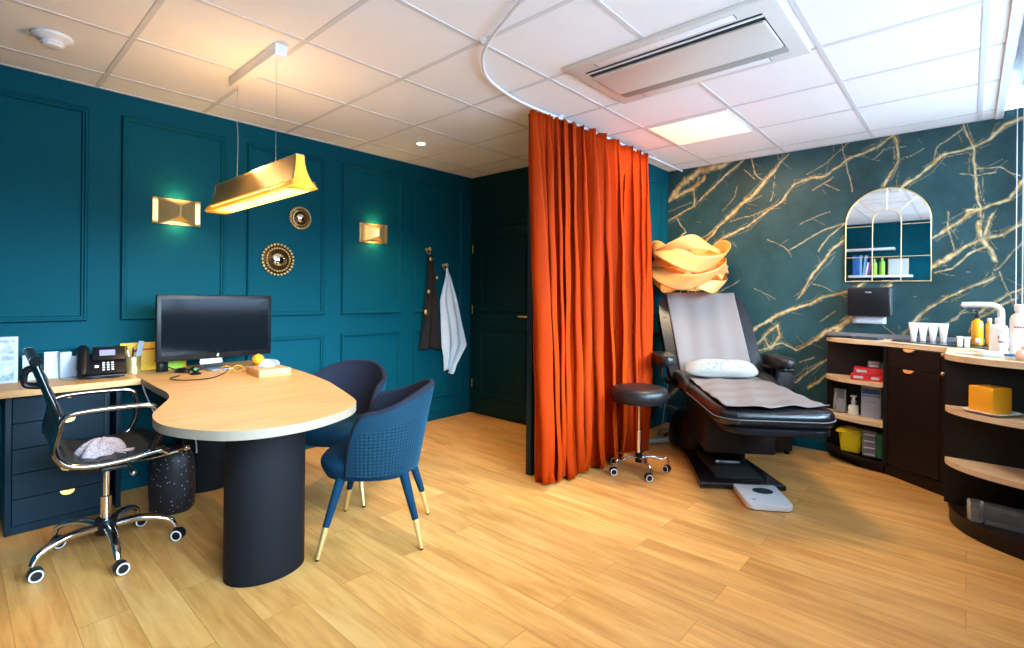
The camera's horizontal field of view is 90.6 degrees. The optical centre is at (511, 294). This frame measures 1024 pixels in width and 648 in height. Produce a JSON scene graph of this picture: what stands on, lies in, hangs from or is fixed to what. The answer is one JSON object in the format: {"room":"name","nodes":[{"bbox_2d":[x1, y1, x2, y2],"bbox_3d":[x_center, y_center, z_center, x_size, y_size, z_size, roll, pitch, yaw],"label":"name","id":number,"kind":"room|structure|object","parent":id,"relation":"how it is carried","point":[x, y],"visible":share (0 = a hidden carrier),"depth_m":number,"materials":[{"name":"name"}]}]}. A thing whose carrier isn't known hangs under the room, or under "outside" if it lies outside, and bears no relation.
{"room":"examination room","nodes":[
{"label":"examination room","id":0,"kind":"room"},
{"bbox_2d":[0,65,471,477],"bbox_3d":[-1.997,-0.031,3.851,0.121,2.592,4.748,0,0,42],"label":"wall","id":1,"kind":"structure","parent":0,"point":[84,260],"depth_m":3.54,"materials":[{"name":"teal paint"}]},
{"bbox_2d":[152,196,200,226],"bbox_3d":[-2.255,-0.560,3.428,0.098,0.176,0.284,0,0,42],"label":"wall sconce","id":2,"kind":"object","parent":1,"relation":"attached to","point":[170,211],"visible":1,"depth_m":3.40,"materials":[{"name":"gold metal"}]},
{"bbox_2d":[261,243,294,275],"bbox_3d":[-1.823,-0.270,3.955,0.037,0.261,0.261,0,0,42],"label":"round mirror","id":3,"kind":"object","parent":1,"relation":"attached to","point":[277,259],"visible":1,"depth_m":3.94,"materials":[{"name":"brown metal"}]},
{"bbox_2d":[121,404,469,490],"bbox_3d":[-1.974,1.222,3.821,0.012,0.085,4.548,0,0,42],"label":"baseboard","id":4,"kind":"structure","parent":1,"relation":"attached to","point":[139,480],"depth_m":4.14,"materials":[{"name":"teal paint"}]},
{"bbox_2d":[289,207,311,229],"bbox_3d":[-1.703,-0.614,4.085,0.037,0.187,0.187,0,0,42],"label":"round mirror","id":5,"kind":"object","parent":1,"relation":"attached to","point":[299,217],"visible":1,"depth_m":4.08,"materials":[{"name":"brown metal"}]},
{"bbox_2d":[359,222,386,243],"bbox_3d":[-1.225,-0.551,4.570,0.098,0.176,0.284,0,0,42],"label":"wall sconce","id":6,"kind":"object","parent":1,"relation":"attached to","point":[368,232],"visible":1,"depth_m":4.53,"materials":[{"name":"gold metal"}]},
{"bbox_2d":[469,218,527,411],"bbox_3d":[-0.084,0.266,5.177,0.992,2.030,0.014,0,0,42],"label":"door frame","id":7,"kind":"structure","parent":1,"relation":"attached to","point":[525,220],"depth_m":5.48,"materials":[{"name":"teal paint"}]},
{"bbox_2d":[472,167,527,422],"bbox_3d":[0.154,-0.013,5.041,1.724,2.592,0.100,0,0,42],"label":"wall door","id":8,"kind":"structure","parent":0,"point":[502,196],"depth_m":5.23,"materials":[{"name":"teal paint"}]},
{"bbox_2d":[471,225,527,424],"bbox_3d":[-0.118,0.294,5.160,0.879,1.957,0.084,0,0,42],"label":"door","id":9,"kind":"structure","parent":8,"relation":"attached to","point":[499,307],"depth_m":5.18,"materials":[{"name":"teal paint"}]},
{"bbox_2d":[0,412,1023,647],"bbox_3d":[0.043,1.322,2.728,4.672,0.080,5.826,0,0,42],"label":"floor","id":10,"kind":"structure","parent":0,"point":[862,557],"depth_m":2.36,"materials":[{"name":"brown wood"}]},
{"bbox_2d":[0,388,109,536],"bbox_3d":[-2.582,0.892,2.871,0.331,0.729,0.430,0,0,42],"label":"drawer unit","id":11,"kind":"object","parent":10,"relation":"on","point":[36,493],"visible":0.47,"depth_m":2.72,"materials":[{"name":"blue laminate"}]},
{"bbox_2d":[0,373,140,398],"bbox_3d":[-2.815,0.505,2.556,0.398,0.036,1.475,0,0,42],"label":"countertop","id":12,"kind":"structure","parent":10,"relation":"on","point":[8,390],"depth_m":2.78,"materials":[{"name":"brown wood"}]},
{"bbox_2d":[0,336,17,383],"bbox_3d":[-2.814,0.361,2.740,0.205,0.254,0.052,0,0,-44],"label":"photo frame","id":13,"kind":"object","parent":12,"relation":"on","point":[8,345],"visible":1,"depth_m":2.78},
{"bbox_2d":[0,363,13,380],"bbox_3d":[-2.805,0.425,2.724,0.178,0.092,0.015,1,0,-44],"label":"photograph","id":14,"kind":"object","parent":13,"relation":"attached to","point":[6,369],"depth_m":2.77},
{"bbox_2d":[0,340,13,360],"bbox_3d":[-2.815,0.308,2.736,0.178,0.109,0.018,1,0,-44],"label":"photograph","id":15,"kind":"object","parent":13,"relation":"attached to","point":[6,346],"depth_m":2.78},
{"bbox_2d":[22,355,35,380],"bbox_3d":[-2.721,0.415,2.859,0.025,0.145,0.060,0,0,38],"label":"leaflet","id":16,"kind":"object","parent":12,"relation":"on","point":[25,363],"visible":0.29,"depth_m":2.85,"materials":[{"name":"paper"}]},
{"bbox_2d":[44,351,58,378],"bbox_3d":[-2.664,0.411,2.930,0.062,0.155,0.022,1,0,-42],"label":"leaflet","id":17,"kind":"object","parent":12,"relation":"on","point":[50,358],"visible":0.8,"depth_m":2.93,"materials":[{"name":"white paper"}]},
{"bbox_2d":[58,351,71,378],"bbox_3d":[-2.617,0.413,2.963,0.040,0.150,0.052,1,0,30],"label":"carton","id":18,"kind":"object","parent":12,"relation":"on","point":[64,358],"visible":0.9,"depth_m":2.95,"materials":[{"name":"cardboard"}]},
{"bbox_2d":[71,356,76,376],"bbox_3d":[-2.604,0.429,3.024,0.020,0.120,0.052,0,0,34],"label":"leaflet","id":19,"kind":"object","parent":12,"relation":"on","point":[73,373],"visible":0.26,"depth_m":3.01,"materials":[{"name":"white paper"}]},
{"bbox_2d":[76,345,126,379],"bbox_3d":[-2.438,0.398,3.011,0.233,0.186,0.207,1,0,-40],"label":"desk phone","id":20,"kind":"object","parent":12,"relation":"on","point":[104,362],"visible":1,"depth_m":3.00,"materials":[{"name":"black plastic"}]},
{"bbox_2d":[126,355,140,373],"bbox_3d":[-2.377,0.439,3.178,0.082,0.104,0.082,0,0,42],"label":"pen holder","id":21,"kind":"object","parent":12,"relation":"on","point":[133,363],"visible":0.81,"depth_m":3.15,"materials":[{"name":"gold metal"}]},
{"bbox_2d":[136,341,143,355],"bbox_3d":[-2.355,0.390,3.194,0.002,0.192,0.060,0,0,42],"label":"ruler","id":22,"kind":"object","parent":21,"relation":"in","point":[141,343],"visible":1,"depth_m":3.20,"materials":[{"name":"plastic"}]},
{"bbox_2d":[120,342,185,369],"bbox_3d":[-2.346,0.402,3.322,0.032,0.180,0.360,0,0,42],"label":"folder","id":23,"kind":"object","parent":12,"relation":"on","point":[148,362],"visible":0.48,"depth_m":3.29,"materials":[{"name":"paper"}]},
{"bbox_2d":[142,385,196,452],"bbox_3d":[-1.988,0.717,2.898,0.397,0.377,0.080,0,0,12],"label":"cable","id":24,"kind":"object","parent":12,"relation":"hanging from","point":[142,385],"visible":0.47,"depth_m":2.95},
{"bbox_2d":[20,347,189,582],"bbox_3d":[-1.965,0.761,2.467,0.588,1.005,0.631,1,0,44],"label":"office chair","id":25,"kind":"object","parent":10,"relation":"on","point":[146,443],"visible":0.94,"depth_m":2.37,"materials":[{"name":"black plastic"}]},
{"bbox_2d":[74,436,134,458],"bbox_3d":[-1.924,0.718,2.393,0.214,0.077,0.196,0,0,25],"label":"cap","id":26,"kind":"object","parent":25,"relation":"on","point":[94,448],"visible":1,"depth_m":2.37,"materials":[{"name":"fabric"}]},
{"bbox_2d":[110,386,121,507],"bbox_3d":[-2.425,0.893,3.083,0.280,0.729,0.025,0,0,42],"label":"panel","id":27,"kind":"object","parent":10,"relation":"on","point":[115,397],"visible":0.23,"depth_m":3.00,"materials":[{"name":"blue laminate"}]},
{"bbox_2d":[148,434,195,514],"bbox_3d":[-1.979,1.020,2.953,0.236,0.483,0.170,0,0,-18],"label":"trash can","id":28,"kind":"object","parent":10,"relation":"on","point":[172,477],"visible":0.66,"depth_m":2.89,"materials":[{"name":"black plastic"}]},
{"bbox_2d":[131,360,355,587],"bbox_3d":[-1.512,0.882,2.789,0.876,0.767,2.123,0,0,-40],"label":"desk","id":29,"kind":"object","parent":10,"relation":"on","point":[248,430],"visible":0.87,"depth_m":2.24,"materials":[{"name":"brown wood"}]},
{"bbox_2d":[156,362,175,371],"bbox_3d":[-2.149,0.463,3.273,0.248,0.060,0.060,0,0,-39],"label":"charger","id":30,"kind":"object","parent":29,"relation":"on","point":[161,366],"visible":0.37,"depth_m":3.20,"materials":[{"name":"black plastic"}]},
{"bbox_2d":[168,361,182,368],"bbox_3d":[-2.254,0.450,3.367,0.012,0.085,0.120,0,0,42],"label":"folder","id":31,"kind":"object","parent":29,"relation":"on","point":[173,364],"visible":0.26,"depth_m":3.37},
{"bbox_2d":[174,368,189,372],"bbox_3d":[-2.079,0.479,3.195,0.104,0.030,0.060,0,0,12],"label":"computer mouse","id":32,"kind":"object","parent":29,"relation":"on","point":[178,370],"visible":0.98,"depth_m":3.17,"materials":[{"name":"black plastic"}]},
{"bbox_2d":[189,366,201,374],"bbox_3d":[-1.955,0.470,3.131,0.063,0.050,0.063,1,0,35],"label":"webcam","id":33,"kind":"object","parent":29,"relation":"on","point":[195,369],"visible":1,"depth_m":3.12,"materials":[{"name":"black plastic"}]},
{"bbox_2d":[170,369,227,380],"bbox_3d":[-1.902,0.491,3.099,0.241,0.006,0.412,0,0,-11],"label":"cable","id":34,"kind":"object","parent":29,"relation":"on","point":[227,369],"visible":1,"depth_m":2.94,"materials":[{"name":"black plastic"}]},
{"bbox_2d":[155,295,270,370],"bbox_3d":[-1.951,0.250,3.354,0.185,0.486,0.695,0,0,40],"label":"monitor","id":35,"kind":"object","parent":29,"relation":"on","point":[209,329],"visible":0.97,"depth_m":3.31,"materials":[{"name":"black plastic"}]},
{"bbox_2d":[252,354,263,365],"bbox_3d":[-1.743,0.452,3.478,0.080,0.089,0.080,0,0,42],"label":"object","id":36,"kind":"object","parent":29,"relation":"on","point":[257,359],"visible":0.8,"depth_m":3.45,"materials":[{"name":"yellow metal"}]},
{"bbox_2d":[246,359,290,377],"bbox_3d":[-1.521,0.452,3.163,0.184,0.093,0.251,1,0,-44],"label":"tissue box","id":37,"kind":"object","parent":29,"relation":"on","point":[267,367],"visible":1,"depth_m":3.11,"materials":[{"name":"brown wood"}]},
{"bbox_2d":[305,360,386,507],"bbox_3d":[-1.118,0.868,3.317,0.581,0.807,0.582,0,0,10],"label":"velvet chair","id":38,"kind":"object","parent":10,"relation":"on","point":[363,380],"visible":0.34,"depth_m":3.49,"materials":[{"name":"blue"}]},
{"bbox_2d":[315,379,434,561],"bbox_3d":[-0.711,0.871,2.716,0.582,0.807,0.581,0,0,-5],"label":"velvet chair","id":39,"kind":"object","parent":10,"relation":"on","point":[384,442],"visible":1,"depth_m":2.51,"materials":[{"name":"blue"}]},
{"bbox_2d":[609,383,670,481],"bbox_3d":[0.908,0.979,3.718,0.458,0.620,0.466,0,0,42],"label":"stool","id":40,"kind":"object","parent":10,"relation":"on","point":[640,395],"visible":0.93,"depth_m":3.61,"materials":[{"name":"black leather"}]},
{"bbox_2d":[649,437,669,442],"bbox_3d":[1.288,1.275,4.429,0.260,0.034,0.050,0,0,-13],"label":"power strip","id":41,"kind":"object","parent":10,"relation":"on","point":[659,439],"visible":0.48,"depth_m":4.41,"materials":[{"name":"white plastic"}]},
{"bbox_2d":[651,234,730,436],"bbox_3d":[1.601,0.389,4.612,0.755,1.806,0.732,0,0,42],"label":"floor lamp","id":42,"kind":"object","parent":10,"relation":"on","point":[675,263],"visible":0.97,"depth_m":4.37,"materials":[{"name":"fabric"}]},
{"bbox_2d":[652,292,836,490],"bbox_3d":[1.645,0.637,3.750,1.024,1.311,1.740,1,0,7],"label":"chair","id":43,"kind":"object","parent":10,"relation":"on","point":[723,420],"visible":0.92,"depth_m":3.75,"materials":[{"name":"leather"}]},
{"bbox_2d":[684,359,757,378],"bbox_3d":[1.636,0.584,3.978,0.553,0.149,0.158,1,0,7],"label":"pillow","id":44,"kind":"object","parent":43,"relation":"on","point":[706,368],"visible":1,"depth_m":3.92,"materials":[{"name":"fabric"}]},
{"bbox_2d":[678,378,834,429],"bbox_3d":[1.619,0.723,3.532,0.690,0.117,1.260,1,0,7],"label":"seat cushion","id":45,"kind":"object","parent":43,"relation":"on","point":[729,402],"depth_m":3.06,"materials":[{"name":"leather"}]},
{"bbox_2d":[733,484,792,511],"bbox_3d":[1.568,1.274,3.187,0.260,0.042,0.360,0,0,9],"label":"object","id":46,"kind":"object","parent":10,"relation":"on","point":[754,497],"visible":1,"depth_m":3.12,"materials":[{"name":"plastic"}]},
{"bbox_2d":[762,364,794,453],"bbox_3d":[2.208,0.953,4.248,0.185,0.694,0.300,1,0,7],"label":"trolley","id":47,"kind":"object","parent":10,"relation":"on","point":[785,379],"visible":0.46,"depth_m":4.11,"materials":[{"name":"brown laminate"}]},
{"bbox_2d":[826,341,889,473],"bbox_3d":[2.655,0.840,3.919,0.432,0.929,0.357,0,0,42],"label":"shelf unit","id":48,"kind":"object","parent":10,"relation":"on","point":[842,358],"visible":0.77,"depth_m":4.01,"materials":[{"name":"brown laminate"}]},
{"bbox_2d":[833,388,846,412],"bbox_3d":[2.615,0.845,4.038,0.092,0.185,0.066,0,0,42],"label":"clear bag","id":49,"kind":"object","parent":48,"relation":"on","point":[840,402],"visible":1,"depth_m":4.03,"materials":[{"name":"white"}]},
{"bbox_2d":[836,425,862,452],"bbox_3d":[2.647,1.124,3.953,0.190,0.188,0.150,0,0,42],"label":"bin","id":50,"kind":"object","parent":48,"relation":"on","point":[850,437],"visible":0.87,"depth_m":3.91,"materials":[{"name":"yellow plastic"}]},
{"bbox_2d":[848,395,858,414],"bbox_3d":[2.670,0.864,3.961,0.072,0.150,0.072,0,0,42],"label":"pump bottle","id":51,"kind":"object","parent":48,"relation":"on","point":[853,409],"visible":1,"depth_m":3.94,"materials":[{"name":"white plastic"}]},
{"bbox_2d":[850,371,882,381],"bbox_3d":[2.697,0.627,3.843,0.200,0.046,0.131,0,0,42],"label":"carton","id":52,"kind":"object","parent":48,"relation":"on","point":[875,378],"visible":0.82,"depth_m":3.79,"materials":[{"name":"cardboard"}]},
{"bbox_2d":[854,366,882,375],"bbox_3d":[2.705,0.580,3.844,0.180,0.046,0.131,1,0,37],"label":"carton","id":53,"kind":"object","parent":52,"relation":"on","point":[857,369],"visible":0.77,"depth_m":3.80,"materials":[{"name":"cardboard"}]},
{"bbox_2d":[868,360,880,368],"bbox_3d":[2.738,0.531,3.828,0.075,0.050,0.061,0,0,42],"label":"carton","id":54,"kind":"object","parent":53,"relation":"on","point":[871,364],"visible":0.94,"depth_m":3.81,"materials":[{"name":"cardboard"}]},
{"bbox_2d":[862,449,876,457],"bbox_3d":[2.704,1.194,3.826,0.085,0.047,0.091,0,0,42],"label":"carton","id":55,"kind":"object","parent":48,"relation":"on","point":[869,453],"visible":0.77,"depth_m":3.79,"materials":[{"name":"grey cardboard"}]},
{"bbox_2d":[862,443,876,450],"bbox_3d":[2.704,1.146,3.826,0.085,0.047,0.091,0,0,42],"label":"carton","id":56,"kind":"object","parent":55,"relation":"on","point":[866,446],"visible":0.77,"depth_m":3.79,"materials":[{"name":"grey cardboard"}]},
{"bbox_2d":[862,436,876,444],"bbox_3d":[2.705,1.097,3.826,0.085,0.047,0.091,0,0,42],"label":"carton","id":57,"kind":"object","parent":56,"relation":"on","point":[868,440],"visible":0.77,"depth_m":3.79,"materials":[{"name":"grey cardboard"}]},
{"bbox_2d":[862,428,877,437],"bbox_3d":[2.705,1.049,3.826,0.085,0.047,0.091,0,0,42],"label":"carton","id":58,"kind":"object","parent":57,"relation":"on","point":[866,432],"visible":0.92,"depth_m":3.80,"materials":[{"name":"grey cardboard"}]},
{"bbox_2d":[861,385,882,418],"bbox_3d":[2.757,0.822,3.882,0.125,0.235,0.091,0,0,42],"label":"carton","id":59,"kind":"object","parent":48,"relation":"on","point":[871,397],"visible":0.88,"depth_m":3.85,"materials":[{"name":"cardboard"}]},
{"bbox_2d":[877,450,881,458],"bbox_3d":[2.748,1.188,3.781,0.032,0.059,0.080,0,0,42],"label":"carton","id":60,"kind":"object","parent":48,"relation":"on","point":[879,453],"visible":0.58,"depth_m":3.75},
{"bbox_2d":[877,442,882,450],"bbox_3d":[2.748,1.128,3.781,0.032,0.059,0.080,0,0,42],"label":"carton","id":61,"kind":"object","parent":60,"relation":"on","point":[879,444],"visible":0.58,"depth_m":3.75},
{"bbox_2d":[877,432,882,442],"bbox_3d":[2.749,1.067,3.781,0.032,0.059,0.080,0,0,42],"label":"carton","id":62,"kind":"object","parent":61,"relation":"on","point":[879,434],"visible":0.82,"depth_m":3.75,"materials":[{"name":"cardboard"}]},
{"bbox_2d":[887,347,948,506],"bbox_3d":[2.947,0.842,3.271,0.870,0.929,0.905,0,0,42],"label":"base cabinet","id":63,"kind":"object","parent":10,"relation":"on","point":[916,378],"visible":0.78,"depth_m":3.43,"materials":[{"name":"brown laminate"}]},
{"bbox_2d":[827,332,1008,354],"bbox_3d":[2.794,0.343,3.415,1.307,0.066,0.928,0,0,42],"label":"countertop","id":64,"kind":"structure","parent":63,"relation":"on","point":[887,341],"depth_m":3.69,"materials":[{"name":"brown wood"}]},
{"bbox_2d":[827,335,851,337],"bbox_3d":[2.619,0.338,4.052,0.170,0.012,0.120,0,0,34],"label":"tablet case","id":65,"kind":"object","parent":64,"relation":"on","point":[836,336],"visible":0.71,"depth_m":4.01,"materials":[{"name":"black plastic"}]},
{"bbox_2d":[850,336,883,339],"bbox_3d":[2.716,0.337,3.877,0.120,0.016,0.180,1,0,-34],"label":"tablet case","id":66,"kind":"object","parent":64,"relation":"on","point":[852,337],"visible":1,"depth_m":3.85,"materials":[{"name":"plastic"}]},
{"bbox_2d":[891,339,1008,351],"bbox_3d":[3.020,0.344,3.414,0.760,0.010,0.520,0,0,42],"label":"sink","id":67,"kind":"object","parent":64,"relation":"in","point":[937,343],"visible":0.48,"depth_m":3.49,"materials":[{"name":"stone"}]},
{"bbox_2d":[909,322,918,340],"bbox_3d":[2.947,0.273,3.716,0.048,0.132,0.036,1,0,5],"label":"tube","id":68,"kind":"object","parent":67,"relation":"on","point":[913,327],"visible":1,"depth_m":3.71,"materials":[{"name":"white plastic"}]},
{"bbox_2d":[918,323,927,340],"bbox_3d":[2.987,0.274,3.680,0.048,0.132,0.036,1,0,5],"label":"tube","id":69,"kind":"object","parent":67,"relation":"on","point":[923,327],"visible":1,"depth_m":3.67,"materials":[{"name":"white plastic"}]},
{"bbox_2d":[928,323,937,341],"bbox_3d":[3.028,0.274,3.643,0.048,0.132,0.036,1,0,5],"label":"tube","id":70,"kind":"object","parent":67,"relation":"on","point":[933,327],"visible":1,"depth_m":3.63,"materials":[{"name":"white plastic"}]},
{"bbox_2d":[938,323,948,341],"bbox_3d":[3.071,0.274,3.605,0.048,0.132,0.036,1,0,5],"label":"tube","id":71,"kind":"object","parent":67,"relation":"on","point":[943,328],"visible":1,"depth_m":3.60,"materials":[{"name":"white plastic"}]},
{"bbox_2d":[971,309,983,344],"bbox_3d":[3.120,0.220,3.401,0.066,0.238,0.070,0,0,42],"label":"pump bottle","id":72,"kind":"object","parent":67,"relation":"on","point":[977,326],"visible":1,"depth_m":3.38,"materials":[{"name":"yellow plastic"}]},
{"bbox_2d":[952,342,1008,347],"bbox_3d":[3.177,0.341,3.394,0.340,0.002,0.260,0,0,42],"label":"basin","id":73,"kind":"object","parent":67,"relation":"in","point":[953,343],"depth_m":3.36,"materials":[{"name":"ceramic"}]},
{"bbox_2d":[985,318,992,344],"bbox_3d":[3.195,0.250,3.392,0.040,0.180,0.040,0,0,42],"label":"bottle","id":74,"kind":"object","parent":67,"relation":"on","point":[989,320],"visible":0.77,"depth_m":3.38,"materials":[{"name":"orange plastic"}]},
{"bbox_2d":[956,336,962,346],"bbox_3d":[2.898,0.306,3.279,0.034,0.066,0.034,0,0,42],"label":"bottle","id":75,"kind":"object","parent":64,"relation":"on","point":[959,338],"visible":1,"depth_m":3.27,"materials":[{"name":"white plastic"}]},
{"bbox_2d":[963,337,970,346],"bbox_3d":[2.902,0.306,3.231,0.034,0.066,0.034,0,0,42],"label":"bottle","id":76,"kind":"object","parent":64,"relation":"on","point":[966,339],"visible":1,"depth_m":3.22,"materials":[{"name":"white plastic"}]},
{"bbox_2d":[964,338,969,346],"bbox_3d":[2.902,0.310,3.231,0.030,0.056,0.030,1,0,42],"label":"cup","id":77,"kind":"object","parent":64,"relation":"on","point":[966,340],"depth_m":3.22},
{"bbox_2d":[960,302,1008,340],"bbox_3d":[3.060,0.195,3.271,0.060,0.290,0.255,1,0,-40],"label":"tap","id":78,"kind":"object","parent":64,"relation":"on","point":[1000,310],"visible":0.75,"depth_m":3.24,"materials":[{"name":"white metal"}]},
{"bbox_2d":[989,318,1007,350],"bbox_3d":[2.909,0.245,3.029,0.084,0.204,0.086,0,0,42],"label":"bottle","id":79,"kind":"object","parent":64,"relation":"on","point":[998,327],"visible":0.77,"depth_m":3.01,"materials":[{"name":"white plastic"}]},
{"bbox_2d":[998,333,1007,352],"bbox_3d":[2.756,0.283,2.845,0.039,0.124,0.039,0,0,42],"label":"bottle","id":80,"kind":"object","parent":64,"relation":"on","point":[1002,341],"visible":0.84,"depth_m":2.83,"materials":[{"name":"white plastic"}]},
{"bbox_2d":[1009,304,1023,353],"bbox_3d":[2.932,0.202,2.900,0.120,0.290,0.125,0,0,42],"label":"bottle","id":81,"kind":"object","parent":64,"relation":"on","point":[1016,324],"visible":0.82,"depth_m":2.89,"materials":[{"name":"white plastic"}]},
{"bbox_2d":[944,352,1023,559],"bbox_3d":[2.603,0.824,2.642,0.548,0.959,0.470,0,0,42],"label":"shelf unit","id":82,"kind":"object","parent":10,"relation":"on","point":[984,454],"visible":0.99,"depth_m":2.83,"materials":[{"name":"black laminate"}]},
{"bbox_2d":[967,498,983,522],"bbox_3d":[2.503,1.169,2.736,0.070,0.104,0.070,0,0,42],"label":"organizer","id":83,"kind":"object","parent":82,"relation":"on","point":[981,520],"visible":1,"depth_m":2.73,"materials":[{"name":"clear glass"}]},
{"bbox_2d":[960,407,1022,416],"bbox_3d":[2.599,0.639,2.748,0.198,0.019,0.198,1,0,-11],"label":"plate","id":84,"kind":"object","parent":82,"relation":"on","point":[964,408],"visible":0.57,"depth_m":2.70,"materials":[{"name":"ceramic"}]},
{"bbox_2d":[969,384,1011,414],"bbox_3d":[2.599,0.566,2.755,0.124,0.152,0.124,1,0,-9],"label":"storage box","id":85,"kind":"object","parent":84,"relation":"on","point":[991,399],"visible":0.84,"depth_m":2.70,"materials":[{"name":"orange"}]},
{"bbox_2d":[980,351,1005,357],"bbox_3d":[2.662,0.332,2.801,0.110,0.026,0.130,0,0,42],"label":"pack","id":86,"kind":"object","parent":82,"relation":"on","point":[995,354],"visible":0.75,"depth_m":2.77,"materials":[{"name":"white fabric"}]},
{"bbox_2d":[985,502,1023,533],"bbox_3d":[2.595,1.172,2.653,0.073,0.099,0.173,1,0,-44],"label":"acrylic organizer","id":87,"kind":"object","parent":82,"relation":"on","point":[1007,527],"visible":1,"depth_m":2.67,"materials":[{"name":"white"}]},
{"bbox_2d":[1004,353,1020,360],"bbox_3d":[2.631,0.330,2.661,0.070,0.031,0.070,0,0,42],"label":"jar","id":88,"kind":"object","parent":82,"relation":"on","point":[1007,356],"visible":0.79,"depth_m":2.65,"materials":[{"name":"white plastic"}]},
{"bbox_2d":[1015,346,1023,360],"bbox_3d":[2.641,0.306,2.612,0.068,0.078,0.068,0,0,42],"label":"perfume bottle","id":89,"kind":"object","parent":82,"relation":"on","point":[1019,354],"visible":1,"depth_m":2.61,"materials":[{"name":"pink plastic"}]},
{"bbox_2d":[0,0,1023,177],"bbox_3d":[0.066,-1.403,2.728,4.672,0.294,5.826,0,0,42],"label":"ceiling","id":90,"kind":"structure","parent":0,"point":[382,78],"depth_m":2.83,"materials":[{"name":"tile"}]},
{"bbox_2d":[30,28,73,49],"bbox_3d":[-2.281,-1.252,2.513,0.160,0.057,0.160,0,0,42],"label":"smoke detector","id":91,"kind":"object","parent":90,"relation":"attached to","point":[50,39],"visible":1,"depth_m":2.48,"materials":[{"name":"white plastic"}]},
{"bbox_2d":[229,42,286,135],"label":"pendant lamp","id":92,"kind":"object","parent":90,"relation":"hanging from","point":[274,54],"depth_m":2.72,"materials":[{"name":"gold metal"}]},
{"bbox_2d":[205,148,317,214],"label":"pendant lamp","id":93,"kind":"object","parent":92,"relation":"hanging from","point":[284,178],"depth_m":2.65,"materials":[{"name":"gold metal"}]},
{"bbox_2d":[479,0,682,171],"bbox_3d":[0.607,-1.240,3.420,1.142,0.031,3.720,0,0,17],"label":"rail","id":94,"kind":"object","parent":90,"relation":"attached to","point":[482,40],"visible":0.91,"depth_m":2.84,"materials":[{"name":"white plastic"}]},
{"bbox_2d":[528,110,652,484],"bbox_3d":[0.714,0.027,3.885,1.555,2.511,0.266,1,0,-44],"label":"curtain","id":95,"kind":"object","parent":94,"relation":"hanging from","point":[590,221],"visible":0.96,"depth_m":3.67,"materials":[{"name":"orange fabric"}]},
{"bbox_2d":[564,0,810,103],"bbox_3d":[0.901,-1.236,2.687,1.070,0.035,0.660,0,0,42],"label":"air conditioner","id":96,"kind":"object","parent":90,"relation":"attached to","point":[749,34],"visible":1,"depth_m":2.57,"materials":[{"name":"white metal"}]},
{"bbox_2d":[646,109,753,145],"bbox_3d":[1.422,-1.244,3.828,0.600,0.010,0.570,0,0,42],"label":"ceiling light panel","id":97,"kind":"object","parent":90,"relation":"attached to","point":[723,123],"visible":1,"depth_m":3.79,"materials":[{"name":"white plastic"}]},
{"bbox_2d":[1015,52,1023,303],"bbox_3d":[1.601,-0.593,1.390,0.064,1.782,5.202,0,0,42],"label":"roller blind","id":98,"kind":"object","parent":90,"relation":"attached to","point":[1020,78],"visible":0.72,"depth_m":3.32,"materials":[{"name":"fabric"}]},
{"bbox_2d":[532,163,668,474],"bbox_3d":[0.866,-0.006,4.431,0.151,2.592,2.209,0,0,42],"label":"wall","id":99,"kind":"structure","parent":0,"point":[658,177],"depth_m":4.96,"materials":[{"name":"teal paint"}]},
{"bbox_2d":[526,146,532,475],"bbox_3d":[0.131,0.012,3.597,0.049,2.542,0.015,0,0,42],"label":"trim","id":100,"kind":"structure","parent":99,"relation":"attached to","point":[529,377],"depth_m":3.59,"materials":[{"name":"blue laminate"}]},
{"bbox_2d":[667,107,1023,446],"bbox_3d":[2.654,0.012,4.239,2.832,2.586,0.101,0,0,42],"label":"wall","id":101,"kind":"structure","parent":0,"point":[782,216],"depth_m":4.15,"materials":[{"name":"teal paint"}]},
{"bbox_2d":[667,414,832,451],"bbox_3d":[2.102,1.258,4.652,1.448,0.085,0.012,0,0,42],"label":"baseboard","id":102,"kind":"structure","parent":101,"relation":"attached to","point":[803,442],"depth_m":4.28,"materials":[{"name":"teal paint"}]},
{"bbox_2d":[847,287,892,323],"bbox_3d":[2.796,0.088,3.961,0.278,0.283,0.122,0,0,42],"label":"paper towel dispenser","id":103,"kind":"object","parent":101,"relation":"attached to","point":[867,305],"visible":1,"depth_m":3.92,"materials":[{"name":"black plastic"}]},
{"bbox_2d":[852,316,885,323],"bbox_3d":[2.790,0.198,3.958,0.216,0.063,0.018,1,0,42],"label":"paper towel","id":104,"kind":"object","parent":103,"relation":"hanging from","point":[856,319],"depth_m":3.95,"materials":[{"name":"paper"}]},
{"bbox_2d":[845,187,931,281],"bbox_3d":[2.909,-0.463,3.934,0.545,0.731,0.016,0,0,42],"label":"arched mirror","id":105,"kind":"object","parent":101,"relation":"attached to","point":[888,231],"visible":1,"depth_m":3.92,"materials":[{"name":"clear glass"}]},
{"bbox_2d":[995,0,1023,119],"bbox_3d":[1.505,-1.361,1.431,0.042,0.252,5.626,0,0,42],"label":"trim","id":106,"kind":"structure","parent":101,"relation":"attached to","point":[1017,9],"depth_m":2.57,"materials":[{"name":"white plastic"}]},
{"bbox_3d":[-0.683,-0.279,5.194,0.072,0.084,0.044,0,0,42],"label":"wall hook","id":107,"kind":"object","parent":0,"visible":0},
{"bbox_2d":[440,268,466,373],"bbox_3d":[-0.597,0.275,5.230,0.073,1.087,0.344,0,0,42],"label":"hanging towel","id":108,"kind":"object","parent":107,"relation":"hanging from","point":[453,341],"visible":1,"depth_m":5.20,"materials":[{"name":"white fabric"}]},
{"bbox_3d":[-0.829,-0.427,5.031,0.072,0.084,0.044,0,0,42],"label":"wall hook","id":109,"kind":"object","parent":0,"visible":0},
{"bbox_2d":[419,254,441,350],"bbox_3d":[-0.789,0.087,5.031,0.055,0.966,0.285,0,0,42],"label":"coat","id":110,"kind":"object","parent":109,"relation":"hanging from","point":[430,334],"visible":1,"depth_m":5.01,"materials":[{"name":"fabric"}]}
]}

